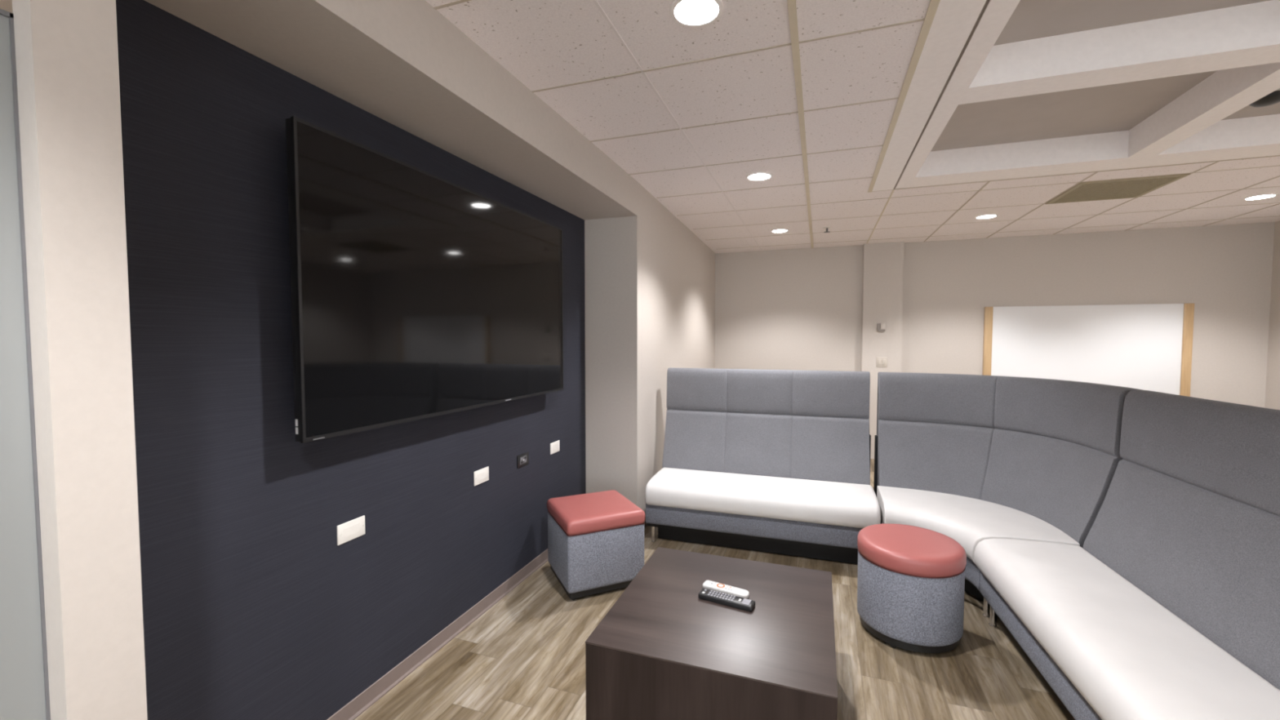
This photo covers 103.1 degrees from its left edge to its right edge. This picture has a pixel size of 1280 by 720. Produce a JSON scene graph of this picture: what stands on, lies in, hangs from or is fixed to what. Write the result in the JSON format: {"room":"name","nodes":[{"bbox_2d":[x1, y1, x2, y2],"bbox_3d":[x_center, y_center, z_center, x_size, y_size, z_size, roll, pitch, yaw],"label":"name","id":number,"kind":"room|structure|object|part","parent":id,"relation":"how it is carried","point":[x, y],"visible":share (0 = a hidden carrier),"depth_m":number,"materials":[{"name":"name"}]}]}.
{"room":"office lounge","nodes":[
{"label":"office lounge","id":0,"kind":"room"},
{"bbox_2d":[0,0,13,13],"bbox_3d":[-1.271,-0.834,0.357,0.101,0.554,1.054,1,3,19],"label":"wall header","id":1,"kind":"structure","parent":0,"point":[6,5],"depth_m":0.84,"materials":[{"name":"beige paint"}]},
{"bbox_2d":[115,0,586,719],"bbox_3d":[-0.931,0.179,2.453,0.120,2.287,2.817,1,3,19],"label":"wall","id":2,"kind":"structure","parent":0,"point":[254,609],"depth_m":1.58,"materials":[{"name":"paint"}]},
{"bbox_2d":[337,515,364,545],"bbox_3d":[-1.071,0.631,1.886,0.008,0.072,0.117,1,3,19],"label":"wall plate","id":3,"kind":"object","parent":2,"relation":"attached to","point":[348,531],"visible":1,"depth_m":1.88,"materials":[{"name":"white plastic"}]},
{"bbox_2d":[285,115,563,443],"bbox_3d":[-0.821,-0.279,2.407,0.103,1.010,1.727,1,3,19],"label":"television","id":4,"kind":"object","parent":2,"relation":"attached to","point":[416,293],"visible":1,"depth_m":1.98,"materials":[{"name":"black glass"}]},
{"bbox_2d":[326,548,548,719],"bbox_3d":[-0.870,1.286,2.480,0.010,0.073,2.817,1,3,19],"label":"baseboard","id":5,"kind":"structure","parent":2,"relation":"attached to","point":[364,700],"depth_m":2.28,"materials":[{"name":"beige plastic"}]},
{"bbox_2d":[473,466,488,485],"bbox_3d":[-0.814,0.597,2.611,0.008,0.072,0.117,1,3,19],"label":"wall plate","id":6,"kind":"object","parent":2,"relation":"attached to","point":[481,476],"visible":1,"depth_m":2.60,"materials":[{"name":"white plastic"}]},
{"bbox_2d":[516,452,528,468],"bbox_3d":[-0.684,0.586,2.976,0.009,0.072,0.117,1,3,19],"label":"socket plate","id":7,"kind":"object","parent":2,"relation":"attached to","point":[522,460],"visible":1,"depth_m":2.97,"materials":[{"name":"black plastic"}]},
{"bbox_2d":[550,440,559,454],"bbox_3d":[-0.557,0.573,3.336,0.008,0.072,0.117,1,3,19],"label":"wall plate","id":8,"kind":"object","parent":2,"relation":"attached to","point":[554,446],"visible":1,"depth_m":3.33,"materials":[{"name":"white plastic"}]},
{"bbox_2d":[12,0,715,719],"bbox_3d":[-0.215,-0.002,3.858,0.528,2.524,6.176,1,3,19],"label":"wall","id":9,"kind":"structure","parent":0,"point":[650,281],"depth_m":0.97,"materials":[{"name":"beige paint"}]},
{"bbox_2d":[0,8,50,719],"bbox_3d":[-1.230,0.428,0.398,0.019,1.970,1.054,1,3,19],"label":"door","id":10,"kind":"structure","parent":9,"relation":"in","point":[24,666],"depth_m":0.86,"materials":[{"name":"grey glass"}]},
{"bbox_2d":[354,458,1075,719],"bbox_3d":[1.628,1.425,1.291,6.050,0.100,10.000,1,3,19],"label":"floor","id":11,"kind":"structure","parent":0,"point":[523,658],"depth_m":2.21,"materials":[{"name":"brown wood"}]},
{"bbox_2d":[546,489,644,600],"bbox_3d":[-0.270,1.072,3.013,0.463,0.454,0.463,-1,3,-25],"label":"ottoman","id":12,"kind":"object","parent":11,"relation":"on","point":[596,540],"visible":0.86,"depth_m":2.83,"materials":[{"name":"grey fabric"}]},
{"bbox_3d":[-0.270,0.887,3.005,0.463,0.084,0.463,-1,3,-25],"label":"lid","id":13,"kind":"part","parent":12,"relation":"part of","materials":[{"name":"red leather"}]},
{"bbox_2d":[585,546,837,719],"bbox_3d":[0.322,1.135,1.950,0.784,0.420,0.810,1,3,19],"label":"coffee table","id":14,"kind":"object","parent":11,"relation":"on","point":[661,651],"visible":0.99,"depth_m":1.68,"materials":[{"name":"brown wood"}]},
{"bbox_3d":[0.191,1.151,1.581,0.782,0.408,0.025,1,3,19],"label":"panel","id":15,"kind":"part","parent":14,"relation":"part of","materials":[{"name":"brown wood"}]},
{"bbox_2d":[702,580,749,599],"bbox_3d":[0.341,0.911,2.015,0.186,0.022,0.048,1,3,30],"label":"remote control","id":16,"kind":"object","parent":14,"relation":"on","point":[708,584],"visible":0.96,"depth_m":2.00,"materials":[{"name":"white plastic"}]},
{"bbox_2d":[697,588,755,611],"bbox_3d":[0.330,0.913,1.939,0.212,0.024,0.052,1,3,28],"label":"remote control","id":17,"kind":"object","parent":14,"relation":"on","point":[719,597],"visible":1,"depth_m":1.92,"materials":[{"name":"black plastic"}]},
{"bbox_2d":[644,367,880,564],"bbox_3d":[0.841,0.678,3.576,1.483,1.190,0.711,1,3,19],"label":"module","id":18,"kind":"object","parent":11,"relation":"on","point":[775,461],"visible":0.94,"depth_m":3.58,"materials":[{"name":"fabric"}]},
{"bbox_3d":[0.095,1.218,3.564,0.033,0.112,0.033,1,3,19],"label":"leg","id":19,"kind":"part","parent":18,"relation":"part of","materials":[{"name":"metal"}]},
{"bbox_3d":[0.801,0.919,3.464,1.481,0.163,0.454,1,3,19],"label":"seat","id":20,"kind":"part","parent":18,"relation":"part of","materials":[{"name":"white leather"}]},
{"bbox_3d":[0.903,0.615,3.781,1.468,1.082,0.277,1,3,19],"label":"backrest","id":21,"kind":"part","parent":18,"relation":"part of","materials":[{"name":"grey fabric"}]},
{"bbox_3d":[0.941,0.889,3.848,1.461,0.736,0.055,1,3,19],"label":"frame","id":22,"kind":"part","parent":18,"relation":"part of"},
{"bbox_2d":[857,523,966,653],"bbox_3d":[1.310,1.094,2.478,0.466,0.456,0.466,0,3,-1],"label":"round ottoman","id":23,"kind":"object","parent":11,"relation":"on","point":[911,579],"visible":1,"depth_m":2.30,"materials":[{"name":"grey fabric"}]},
{"bbox_3d":[1.310,0.910,2.470,0.466,0.088,0.466,0,3,-1],"label":"lid","id":24,"kind":"part","parent":23,"relation":"part of","materials":[{"name":"red leather"}]},
{"bbox_2d":[873,372,1142,617],"bbox_3d":[2.016,0.704,2.990,1.076,1.190,1.016,1,3,19],"label":"module","id":25,"kind":"object","parent":11,"relation":"on","point":[969,460],"visible":0.62,"depth_m":3.00,"materials":[{"name":"fabric"}]},
{"bbox_3d":[2.131,0.923,3.076,0.396,0.736,1.391,-1,3,-28],"label":"frame","id":26,"kind":"part","parent":25,"relation":"part of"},
{"bbox_3d":[1.853,0.943,2.921,0.820,0.163,0.759,1,3,19],"label":"seat","id":27,"kind":"part","parent":25,"relation":"part of","materials":[{"name":"white leather"}]},
{"bbox_3d":[1.779,1.260,2.605,0.033,0.112,0.033,1,3,19],"label":"leg","id":28,"kind":"part","parent":25,"relation":"part of","materials":[{"name":"metal"}]},
{"bbox_2d":[973,390,1279,719],"bbox_3d":[1.812,0.759,1.742,0.711,1.190,1.498,1,3,16],"label":"module","id":29,"kind":"object","parent":11,"relation":"on","point":[1168,607],"visible":1,"depth_m":1.79,"materials":[{"name":"fabric"}]},
{"bbox_3d":[1.752,1.264,2.520,0.033,0.112,0.033,1,3,16],"label":"leg","id":30,"kind":"part","parent":29,"relation":"part of","materials":[{"name":"metal"}]},
{"bbox_3d":[1.689,0.993,1.790,0.454,0.163,1.496,1,3,16],"label":"seat","id":31,"kind":"part","parent":29,"relation":"part of","materials":[{"name":"white leather"}]},
{"bbox_3d":[2.018,0.708,1.671,0.277,1.082,1.483,1,3,16],"label":"backrest","id":32,"kind":"part","parent":29,"relation":"part of","materials":[{"name":"grey fabric"}]},
{"bbox_2d":[425,0,1279,253],"bbox_3d":[1.628,-1.157,1.177,6.050,0.020,10.000,1,3,19],"label":"ceiling","id":33,"kind":"structure","parent":0,"point":[544,44],"depth_m":2.59,"materials":[{"name":"tile"}]},
{"bbox_2d":[670,0,723,26],"bbox_3d":[0.189,-1.167,1.697,0.178,0.006,0.178,1,3,19],"label":"recessed light","id":34,"kind":"object","parent":33,"relation":"in","point":[688,13],"visible":1,"depth_m":1.70,"materials":[{"name":"white paint"}]},
{"bbox_2d":[746,172,773,181],"bbox_3d":[0.809,-1.244,3.449,0.178,0.006,0.178,1,3,19],"label":"recessed light","id":35,"kind":"object","parent":33,"relation":"in","point":[757,176],"visible":1,"depth_m":3.44,"materials":[{"name":"white"}]},
{"bbox_2d":[770,228,788,232],"bbox_3d":[1.430,-1.321,5.201,0.178,0.006,0.178,1,3,19],"label":"recessed light","id":36,"kind":"object","parent":33,"relation":"in","point":[779,230],"visible":1,"depth_m":5.18,"materials":[{"name":"white"}]},
{"bbox_2d":[823,226,831,232],"bbox_3d":[1.859,-1.294,5.050,0.072,0.052,0.072,1,3,19],"label":"sprinkler head","id":37,"kind":"object","parent":33,"relation":"attached to","point":[826,228],"visible":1,"depth_m":5.04},
{"bbox_2d":[433,0,1279,250],"bbox_3d":[1.855,-1.135,0.959,5.274,0.007,10.062,1,3,19],"label":"ceiling grid","id":38,"kind":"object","parent":33,"relation":"attached to","point":[933,5],"depth_m":2.58,"materials":[{"name":"paint"}]},
{"bbox_2d":[871,0,986,191],"bbox_3d":[0.564,-1.107,0.284,0.142,0.006,7.403,1,3,19],"label":"trim","id":39,"kind":"structure","parent":33,"relation":"attached to","point":[953,21],"depth_m":2.13,"materials":[{"name":"white paint"}]},
{"bbox_2d":[974,213,998,218],"bbox_3d":[3.128,-1.294,4.590,0.178,0.006,0.178,1,3,19],"label":"recessed light","id":40,"kind":"object","parent":33,"relation":"in","point":[988,215],"visible":1,"depth_m":4.58,"materials":[{"name":"white"}]},
{"bbox_2d":[1044,173,1190,204],"bbox_3d":[3.486,-1.257,3.764,0.595,0.008,0.596,1,3,19],"label":"ceiling vent","id":41,"kind":"object","parent":33,"relation":"in","point":[1131,188],"visible":1,"depth_m":3.72,"materials":[{"name":"beige metal"}]},
{"bbox_2d":[1242,193,1278,199],"bbox_3d":[4.821,-1.266,3.949,0.178,0.006,0.178,1,3,19],"label":"recessed light","id":42,"kind":"object","parent":33,"relation":"in","point":[1268,195],"visible":1,"depth_m":3.94,"materials":[{"name":"white"}]},
{"bbox_2d":[861,241,904,458],"bbox_3d":[2.833,-0.095,5.966,0.420,2.524,0.105,1,3,19],"label":"wall column","id":43,"kind":"structure","parent":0,"point":[883,262],"depth_m":5.90,"materials":[{"name":"beige paint"}]},
{"bbox_2d":[876,323,885,331],"bbox_3d":[2.800,-0.382,5.893,0.090,0.094,0.034,1,3,19],"label":"thermostat","id":44,"kind":"object","parent":43,"relation":"attached to","point":[880,326],"visible":1,"depth_m":5.88,"materials":[{"name":"beige plastic"}]},
{"bbox_2d":[876,356,887,367],"bbox_3d":[2.818,0.024,5.915,0.116,0.116,0.010,1,3,19],"label":"light switch","id":45,"kind":"object","parent":43,"relation":"attached to","point":[882,362],"visible":1,"depth_m":5.91,"materials":[{"name":"beige plastic"}]},
{"bbox_2d":[714,222,1275,407],"bbox_3d":[3.280,-0.092,5.895,6.050,2.524,0.100,1,3,19],"label":"wall","id":46,"kind":"structure","parent":0,"point":[801,308],"depth_m":5.61,"materials":[{"name":"beige paint"}]},
{"bbox_2d":[982,303,1194,396],"bbox_3d":[4.643,0.001,5.344,1.766,1.148,0.034,1,3,19],"label":"whiteboard","id":47,"kind":"object","parent":46,"relation":"attached to","point":[1144,347],"visible":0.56,"depth_m":5.29,"materials":[{"name":"ceramic"}]},
{"bbox_3d":[3.846,-0.012,5.626,0.075,1.148,0.034,1,3,19],"label":"rail","id":48,"kind":"part","parent":47,"relation":"part of","materials":[{"name":"brown wood"}]},
{"bbox_3d":[5.440,0.013,5.062,0.075,1.148,0.034,1,3,19],"label":"rail","id":49,"kind":"part","parent":47,"relation":"part of","materials":[{"name":"brown wood"}]},
{"bbox_2d":[930,0,1279,151],"bbox_3d":[2.410,-1.321,1.254,2.672,0.020,4.280,1,3,19],"label":"ceiling","id":50,"kind":"structure","parent":0,"point":[1118,107],"depth_m":2.67,"materials":[{"name":"beige paint"}]},
{"bbox_2d":[895,0,1279,188],"bbox_3d":[2.412,-1.228,1.255,2.666,0.164,4.276,1,3,19],"label":"ceiling beam","id":51,"kind":"structure","parent":50,"relation":"attached to","point":[1242,42],"depth_m":2.23,"materials":[{"name":"white paint"}]},
{"bbox_2d":[1248,88,1279,107],"bbox_3d":[3.225,-1.341,2.610,0.170,0.058,0.170,1,3,19],"label":"speaker","id":52,"kind":"object","parent":50,"relation":"attached to","point":[1273,98],"visible":0.66,"depth_m":2.58},
{"bbox_2d":[1264,221,1279,409],"bbox_3d":[4.432,0.158,0.242,0.100,2.524,10.000,1,3,19],"label":"wall","id":53,"kind":"structure","parent":0,"point":[1272,392],"depth_m":4.80,"materials":[{"name":"beige paint"}]}
]}

